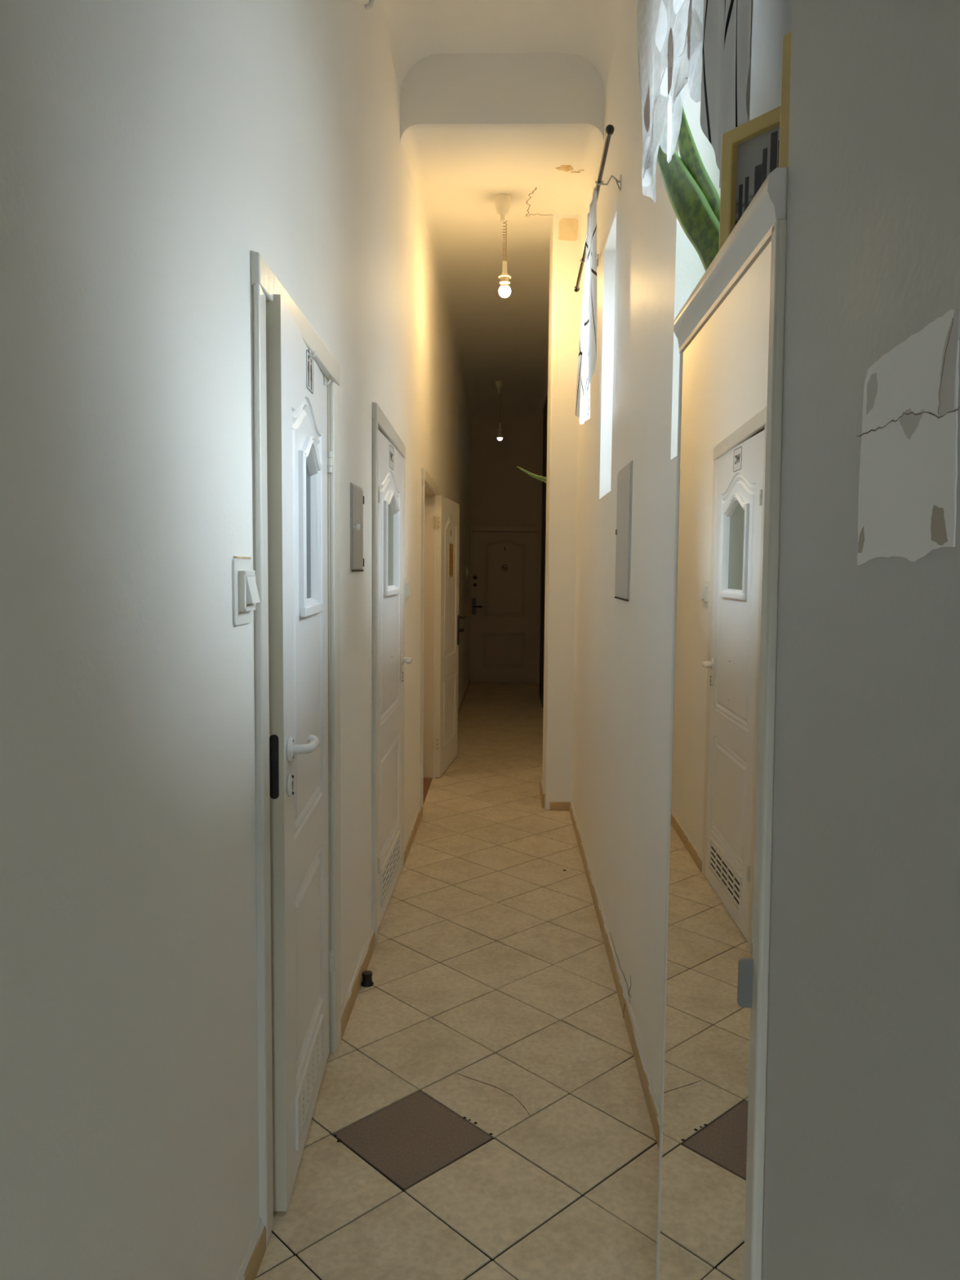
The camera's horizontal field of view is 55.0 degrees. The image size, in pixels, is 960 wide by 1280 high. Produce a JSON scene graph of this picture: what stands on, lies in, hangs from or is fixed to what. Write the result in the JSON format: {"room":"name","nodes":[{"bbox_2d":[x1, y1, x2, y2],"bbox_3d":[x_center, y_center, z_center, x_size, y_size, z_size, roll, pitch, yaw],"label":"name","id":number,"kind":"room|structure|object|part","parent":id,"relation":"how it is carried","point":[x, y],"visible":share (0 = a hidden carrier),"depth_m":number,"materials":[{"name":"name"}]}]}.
{"room":"apartment hallway","nodes":[
{"label":"apartment hallway","id":0,"kind":"room"},
{"bbox_2d":[0,0,471,1279],"bbox_3d":[-0.452,-0.955,5.206,0.210,4.050,13.702,1,4,2],"label":"wall","id":1,"kind":"structure","parent":0,"point":[148,147],"depth_m":1.38,"materials":[{"name":"paint"}]},
{"bbox_2d":[231,556,260,626],"bbox_3d":[-0.454,-0.097,1.810,0.030,0.132,0.117,1,4,2],"label":"light switch","id":2,"kind":"object","parent":1,"relation":"attached to","point":[246,597],"visible":1,"depth_m":1.78,"materials":[{"name":"white plastic"}]},
{"bbox_3d":[-0.467,-0.096,1.811,0.005,0.130,0.117,1,4,2],"label":"wall plate","id":3,"kind":"part","parent":2,"relation":"part of","materials":[{"name":"white plastic"}]},
{"bbox_3d":[-0.453,-0.097,1.814,0.002,0.081,0.081,1,4,2],"label":"switch frame","id":4,"kind":"part","parent":2,"relation":"part of","materials":[{"name":"white plastic"}]},
{"bbox_2d":[235,1217,266,1279],"bbox_3d":[-0.531,1.423,0.268,0.015,0.071,3.485,1,4,2],"label":"baseboard","id":5,"kind":"structure","parent":1,"relation":"attached to","point":[248,1270],"depth_m":1.93,"materials":[{"name":"brown wood"}]},
{"bbox_2d":[249,249,341,1247],"bbox_3d":[-0.471,0.237,2.362,0.209,2.113,0.885,1,4,2],"label":"door","id":6,"kind":"structure","parent":1,"relation":"in","point":[295,416],"depth_m":2.16,"materials":[{"name":"white wood"}]},
{"bbox_3d":[-0.401,0.243,2.142,0.051,0.026,0.130,0,4,-1],"label":"lever","id":7,"kind":"part","parent":6,"relation":"part of","materials":[{"name":"white paint"}]},
{"bbox_3d":[-0.451,-0.292,2.345,0.005,0.386,0.264,0,4,-1],"label":"glass pane","id":8,"kind":"part","parent":6,"relation":"part of","materials":[{"name":"grey glass"}]},
{"bbox_2d":[295,1014,324,1150],"bbox_3d":[-0.445,1.149,2.425,0.007,0.130,0.420,0,4,-1],"label":"vent grille","id":9,"kind":"object","parent":6,"relation":"attached to","point":[305,1089],"depth_m":2.38,"materials":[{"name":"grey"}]},
{"bbox_3d":[-0.435,-0.291,2.345,0.029,0.448,0.287,0,4,-1],"label":"glazing frame","id":10,"kind":"part","parent":6,"relation":"part of","materials":[{"name":"white wood"}]},
{"bbox_3d":[-0.429,-0.078,2.362,0.015,0.026,0.289,0,4,-1],"label":"glazing sill","id":11,"kind":"part","parent":6,"relation":"part of","materials":[{"name":"white wood"}]},
{"bbox_2d":[309,348,316,358],"bbox_3d":[-0.432,-0.736,2.325,0.038,0.048,0.016,0,4,-1],"label":"hook","id":12,"kind":"object","parent":6,"relation":"attached to","point":[313,355],"visible":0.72,"depth_m":2.32,"materials":[{"name":"white plastic"}]},
{"bbox_2d":[324,374,330,386],"bbox_3d":[-0.439,-0.739,2.589,0.038,0.048,0.016,0,4,-1],"label":"hook","id":13,"kind":"object","parent":6,"relation":"attached to","point":[329,381],"visible":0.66,"depth_m":2.58,"materials":[{"name":"white plastic"}]},
{"bbox_2d":[350,482,364,571],"bbox_3d":[-0.407,-0.379,3.138,0.033,0.290,0.231,1,4,2],"label":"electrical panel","id":14,"kind":"object","parent":1,"relation":"attached to","point":[357,498],"visible":1,"depth_m":3.10,"materials":[{"name":"grey"}]},
{"bbox_3d":[-0.407,-0.372,3.042,0.025,0.024,0.024,1,4,2],"label":"knob","id":15,"kind":"part","parent":14,"relation":"part of","materials":[{"name":"white paint"}]},
{"bbox_2d":[341,928,375,1039],"bbox_3d":[-0.430,1.193,3.250,0.015,0.070,0.740,1,4,2],"label":"baseboard","id":16,"kind":"structure","parent":1,"relation":"attached to","point":[353,991],"depth_m":3.20,"materials":[{"name":"brown wood"}]},
{"bbox_2d":[364,0,374,9],"bbox_3d":[-0.373,-2.123,3.006,0.065,0.128,0.060,1,4,2],"label":"wall hook","id":17,"kind":"object","parent":1,"relation":"attached to","point":[370,5],"visible":1,"depth_m":3.00,"materials":[{"name":"white plastic"}]},
{"bbox_2d":[371,401,413,944],"bbox_3d":[-0.424,0.114,4.011,0.190,2.103,0.955,1,4,2],"label":"door","id":18,"kind":"structure","parent":1,"relation":"in","point":[388,450],"depth_m":3.95,"materials":[{"name":"white wood"}]},
{"bbox_2d":[380,831,399,906],"bbox_3d":[-0.396,1.008,4.105,0.007,0.157,0.575,1,4,2],"label":"vent grille","id":19,"kind":"object","parent":18,"relation":"attached to","point":[389,866],"depth_m":4.05,"materials":[{"name":"grey"}]},
{"bbox_3d":[-0.401,-0.420,3.990,0.006,0.383,0.376,1,4,2],"label":"glass pane","id":20,"kind":"part","parent":18,"relation":"part of","materials":[{"name":"grey glass"}]},
{"bbox_3d":[-0.385,-0.420,3.989,0.029,0.445,0.407,1,4,2],"label":"glazing frame","id":21,"kind":"part","parent":18,"relation":"part of","materials":[{"name":"white wood"}]},
{"bbox_3d":[-0.379,-0.208,4.005,0.015,0.026,0.409,1,4,2],"label":"glazing sill","id":22,"kind":"part","parent":18,"relation":"part of","materials":[{"name":"white wood"}]},
{"bbox_3d":[-0.344,0.097,4.331,0.052,0.026,0.130,1,4,2],"label":"lever","id":23,"kind":"part","parent":18,"relation":"part of","materials":[{"name":"white paint"}]},
{"bbox_2d":[404,577,411,604],"bbox_3d":[-0.360,-0.244,4.603,0.030,0.130,0.117,1,4,2],"label":"light switch","id":24,"kind":"object","parent":1,"relation":"attached to","point":[407,592],"visible":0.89,"depth_m":4.58,"materials":[{"name":"white plastic"}]},
{"bbox_3d":[-0.373,-0.244,4.603,0.005,0.130,0.117,1,4,2],"label":"wall plate","id":25,"kind":"part","parent":24,"relation":"part of","materials":[{"name":"white plastic"}]},
{"bbox_2d":[404,804,422,865],"bbox_3d":[-0.369,1.054,5.056,0.015,0.070,0.945,1,4,2],"label":"baseboard","id":26,"kind":"structure","parent":1,"relation":"attached to","point":[411,834],"depth_m":5.01,"materials":[{"name":"brown wood"}]},
{"bbox_2d":[420,467,466,814],"bbox_3d":[-0.334,-0.046,6.340,0.232,2.065,1.778,1,4,7],"label":"door","id":27,"kind":"structure","parent":1,"relation":"in","point":[440,515],"depth_m":6.47,"materials":[{"name":"white wood"}]},
{"bbox_3d":[-0.327,-0.018,5.975,0.026,2.065,1.055,1,4,2],"label":"frame","id":28,"kind":"part","parent":27,"relation":"part of","materials":[{"name":"white wood"}]},
{"bbox_3d":[-0.168,-0.077,7.180,0.010,0.230,0.040,1,4,8],"label":"handle plate","id":29,"kind":"part","parent":27,"relation":"part of","materials":[{"name":"black metal"}]},
{"bbox_2d":[457,677,470,715],"bbox_3d":[-0.225,0.726,9.288,0.015,0.071,5.450,1,4,2],"label":"baseboard","id":30,"kind":"structure","parent":1,"relation":"attached to","point":[464,692],"depth_m":10.41,"materials":[{"name":"brown wood"}]},
{"bbox_2d":[254,682,658,1279],"bbox_3d":[0.198,1.073,5.320,1.460,0.007,13.650,1,4,2],"label":"floor","id":31,"kind":"structure","parent":0,"point":[481,1112],"depth_m":2.68,"materials":[{"name":"beige tile"}]},
{"bbox_2d":[360,970,373,986],"bbox_3d":[-0.402,1.204,3.280,0.046,0.045,0.046,1,4,2],"label":"door stop","id":32,"kind":"object","parent":31,"relation":"on","point":[366,981],"visible":1,"depth_m":3.27,"materials":[{"name":"black rubber"}]},
{"bbox_2d":[655,167,788,1279],"bbox_3d":[0.333,0.504,0.998,0.214,1.806,0.504,1,4,2],"label":"mirror","id":33,"kind":"object","parent":31,"relation":"on","point":[729,331],"visible":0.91,"depth_m":0.91,"materials":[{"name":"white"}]},
{"bbox_2d":[657,106,719,271],"bbox_3d":[0.534,-0.889,2.173,0.177,0.876,0.423,-2,5,-25],"label":"snake plant","id":34,"kind":"object","parent":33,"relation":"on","point":[694,198],"visible":0.12,"depth_m":2.11,"materials":[{"name":"green plant"}]},
{"bbox_3d":[0.345,-0.377,0.963,0.209,0.042,0.438,1,4,2],"label":"cornice","id":35,"kind":"part","parent":33,"relation":"part of","materials":[{"name":"white wood"}]},
{"bbox_3d":[0.230,0.295,0.792,0.016,0.042,0.004,1,4,2],"label":"finger pull","id":36,"kind":"part","parent":33,"relation":"part of","materials":[{"name":"grey plastic"}]},
{"bbox_2d":[719,106,780,249],"bbox_3d":[0.345,-0.512,1.081,0.018,0.208,0.150,-2,5,-34],"label":"picture frame","id":37,"kind":"object","parent":33,"relation":"on","point":[749,150],"visible":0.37,"depth_m":1.11,"materials":[{"name":"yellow wood"}]},
{"bbox_2d":[734,125,779,226],"bbox_3d":[0.348,-0.512,1.083,0.006,0.180,0.122,-2,5,-34],"label":"print","id":38,"kind":"object","parent":37,"relation":"attached to","point":[756,147],"depth_m":1.10,"materials":[{"name":"grey paper"}]},
{"bbox_2d":[778,30,791,167],"bbox_3d":[0.314,-0.478,0.830,0.018,0.178,0.110,-1,5,-23],"label":"picture frame","id":39,"kind":"object","parent":33,"relation":"on","point":[786,51],"visible":0.08,"depth_m":0.87,"materials":[{"name":"brown wood"}]},
{"bbox_2d":[377,0,624,94],"bbox_3d":[0.131,-2.327,1.173,1.465,0.180,6.005,1,4,2],"label":"ceiling","id":40,"kind":"structure","parent":0,"point":[415,30],"depth_m":3.93,"materials":[{"name":"white paint"}]},
{"bbox_2d":[400,53,604,196],"bbox_3d":[0.242,-2.479,4.576,1.426,0.400,0.814,1,4,2],"label":"ceiling beam","id":41,"kind":"structure","parent":0,"point":[471,120],"depth_m":4.19,"materials":[{"name":"white paint"}]},
{"bbox_2d":[418,186,586,420],"bbox_3d":[0.362,-2.624,8.399,1.451,0.200,6.835,1,4,2],"label":"ceiling","id":42,"kind":"structure","parent":0,"point":[496,337],"depth_m":6.65,"materials":[{"name":"white paint"}]},
{"bbox_2d":[494,380,502,440],"bbox_3d":[0.210,-2.540,10.233,0.098,0.650,0.092,1,4,2],"label":"pendant lamp","id":43,"kind":"object","parent":42,"relation":"hanging from","point":[499,384],"visible":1,"depth_m":10.22,"materials":[{"name":"beige plastic"}]},
{"bbox_2d":[496,422,502,434],"bbox_3d":[0.222,-2.347,10.247,0.072,0.134,0.072,1,4,2],"label":"socket","id":44,"kind":"object","parent":43,"relation":"attached to","point":[499,429],"depth_m":10.23,"materials":[{"name":"beige plastic"}]},
{"bbox_3d":[0.222,-2.574,10.230,0.025,0.334,0.025,1,4,2],"label":"coiled cord","id":45,"kind":"part","parent":43,"relation":"part of","materials":[{"name":"beige plastic"}]},
{"bbox_2d":[494,193,511,297],"bbox_3d":[0.127,-2.200,5.167,0.098,0.546,0.092,1,4,2],"label":"pendant lamp","id":46,"kind":"object","parent":42,"relation":"hanging from","point":[502,202],"visible":1,"depth_m":5.15,"materials":[{"name":"beige plastic"}]},
{"bbox_3d":[0.139,-2.233,5.164,0.025,0.232,0.025,1,4,2],"label":"coiled cord","id":47,"kind":"part","parent":46,"relation":"part of","materials":[{"name":"beige plastic"}]},
{"bbox_2d":[498,261,511,285],"bbox_3d":[0.139,-2.057,5.178,0.072,0.134,0.072,1,4,2],"label":"socket","id":48,"kind":"object","parent":46,"relation":"attached to","point":[504,277],"depth_m":5.16,"materials":[{"name":"beige plastic"}]},
{"bbox_3d":[0.139,-1.962,5.185,0.068,0.068,0.068,1,4,2],"label":"bulb","id":49,"kind":"part","parent":46,"relation":"part of","materials":[{"name":"white glass"}]},
{"bbox_2d":[470,415,542,683],"bbox_3d":[0.373,-1.469,11.927,1.580,4.050,0.180,1,4,2],"label":"wall","id":50,"kind":"structure","parent":0,"point":[503,495],"depth_m":11.78,"materials":[{"name":"beige paint"}]},
{"bbox_2d":[469,525,541,683],"bbox_3d":[0.305,-0.449,11.870,0.975,2.025,0.107,1,4,2],"label":"door","id":51,"kind":"structure","parent":50,"relation":"in","point":[504,602],"depth_m":11.88,"materials":[{"name":"beige paint"}]},
{"bbox_3d":[-0.077,-0.434,11.888,0.056,0.215,0.012,1,4,2],"label":"handle plate","id":52,"kind":"part","parent":51,"relation":"part of","materials":[{"name":"black metal"}]},
{"bbox_2d":[542,214,582,809],"bbox_3d":[0.708,-0.985,5.737,0.572,4.050,0.453,1,4,2],"label":"wall pillar","id":53,"kind":"structure","parent":0,"point":[565,245],"depth_m":5.54,"materials":[{"name":"paint"}]},
{"bbox_2d":[539,779,544,808],"bbox_3d":[0.400,0.980,5.920,0.015,0.097,0.410,1,4,2],"label":"baseboard","id":54,"kind":"structure","parent":53,"relation":"attached to","point":[541,785],"depth_m":5.83,"materials":[{"name":"brown wood"}]},
{"bbox_2d":[550,799,569,810],"bbox_3d":[0.491,1.014,5.666,0.121,0.070,0.015,1,4,2],"label":"baseboard","id":55,"kind":"structure","parent":53,"relation":"attached to","point":[555,804],"depth_m":5.66,"materials":[{"name":"brown wood"}]},
{"bbox_2d":[538,0,791,1106],"bbox_3d":[0.807,-1.032,6.352,0.407,4.050,11.335,1,4,2],"label":"wall","id":56,"kind":"structure","parent":0,"point":[648,268],"depth_m":3.06,"materials":[{"name":"paint"}]},
{"bbox_2d":[538,394,547,707],"bbox_3d":[0.717,-0.956,10.216,0.040,3.300,0.950,1,4,2],"label":"trim","id":57,"kind":"structure","parent":56,"relation":"attached to","point":[545,407],"depth_m":10.07,"materials":[{"name":"brown"}]},
{"bbox_2d":[573,124,621,292],"bbox_3d":[0.500,-1.781,3.984,0.104,0.066,1.770,1,4,2],"label":"curtain rod","id":58,"kind":"object","parent":56,"relation":"attached to","point":[610,129],"visible":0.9,"depth_m":3.52,"materials":[{"name":"black metal"}]},
{"bbox_2d":[575,186,596,424],"bbox_3d":[0.455,-1.368,3.975,0.032,0.862,0.840,1,4,2],"label":"curtain","id":59,"kind":"object","parent":58,"relation":"hanging from","point":[587,360],"visible":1,"depth_m":3.83,"materials":[{"name":"white fabric"}]},
{"bbox_2d":[568,800,660,1151],"bbox_3d":[0.495,1.181,3.509,0.018,0.071,4.340,1,4,2],"label":"baseboard","id":60,"kind":"structure","parent":56,"relation":"attached to","point":[651,1097],"depth_m":3.09,"materials":[{"name":"brown wood"}]},
{"bbox_2d":[614,460,632,601],"bbox_3d":[0.512,-0.382,3.303,0.013,0.474,0.370,1,4,2],"label":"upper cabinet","id":61,"kind":"object","parent":56,"relation":"attached to","point":[624,477],"visible":1,"depth_m":3.25,"materials":[{"name":"grey metal"}]},
{"bbox_3d":[0.440,-1.661,1.691,0.100,0.058,1.418,1,4,2],"label":"curtain rod","id":62,"kind":"object","parent":56,"relation":"attached to","visible":0},
{"bbox_2d":[636,0,703,202],"bbox_3d":[0.407,-1.331,2.053,0.022,0.695,0.960,1,4,2],"label":"lace curtain","id":63,"kind":"object","parent":62,"relation":"hanging from","point":[669,33],"visible":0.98,"depth_m":2.03,"materials":[{"name":"white fabric"}]},
{"bbox_2d":[700,0,753,188],"bbox_3d":[0.367,-1.144,1.341,0.017,0.960,0.370,1,4,0],"label":"curtain","id":64,"kind":"object","parent":62,"relation":"hanging from","point":[727,26],"visible":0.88,"depth_m":1.34,"materials":[{"name":"white fabric"}]},
{"bbox_3d":[0.548,-0.818,6.343,0.170,0.020,0.300,1,4,2],"label":"wall shelf","id":65,"kind":"object","parent":56,"relation":"attached to","visible":0},
{"bbox_2d":[516,466,546,483],"bbox_3d":[0.433,-1.018,6.323,0.378,0.381,0.126,0,4,-2],"label":"snake plant","id":66,"kind":"object","parent":65,"relation":"on","point":[537,477],"visible":0.18,"depth_m":6.27,"materials":[{"name":"green plant"}]},
{"bbox_2d":[762,0,959,1279],"bbox_3d":[0.521,-0.509,-0.422,0.608,4.050,2.465,1,4,2],"label":"wall","id":67,"kind":"structure","parent":0,"point":[862,1155],"depth_m":0.56,"materials":[{"name":"grey paint"}]}
]}

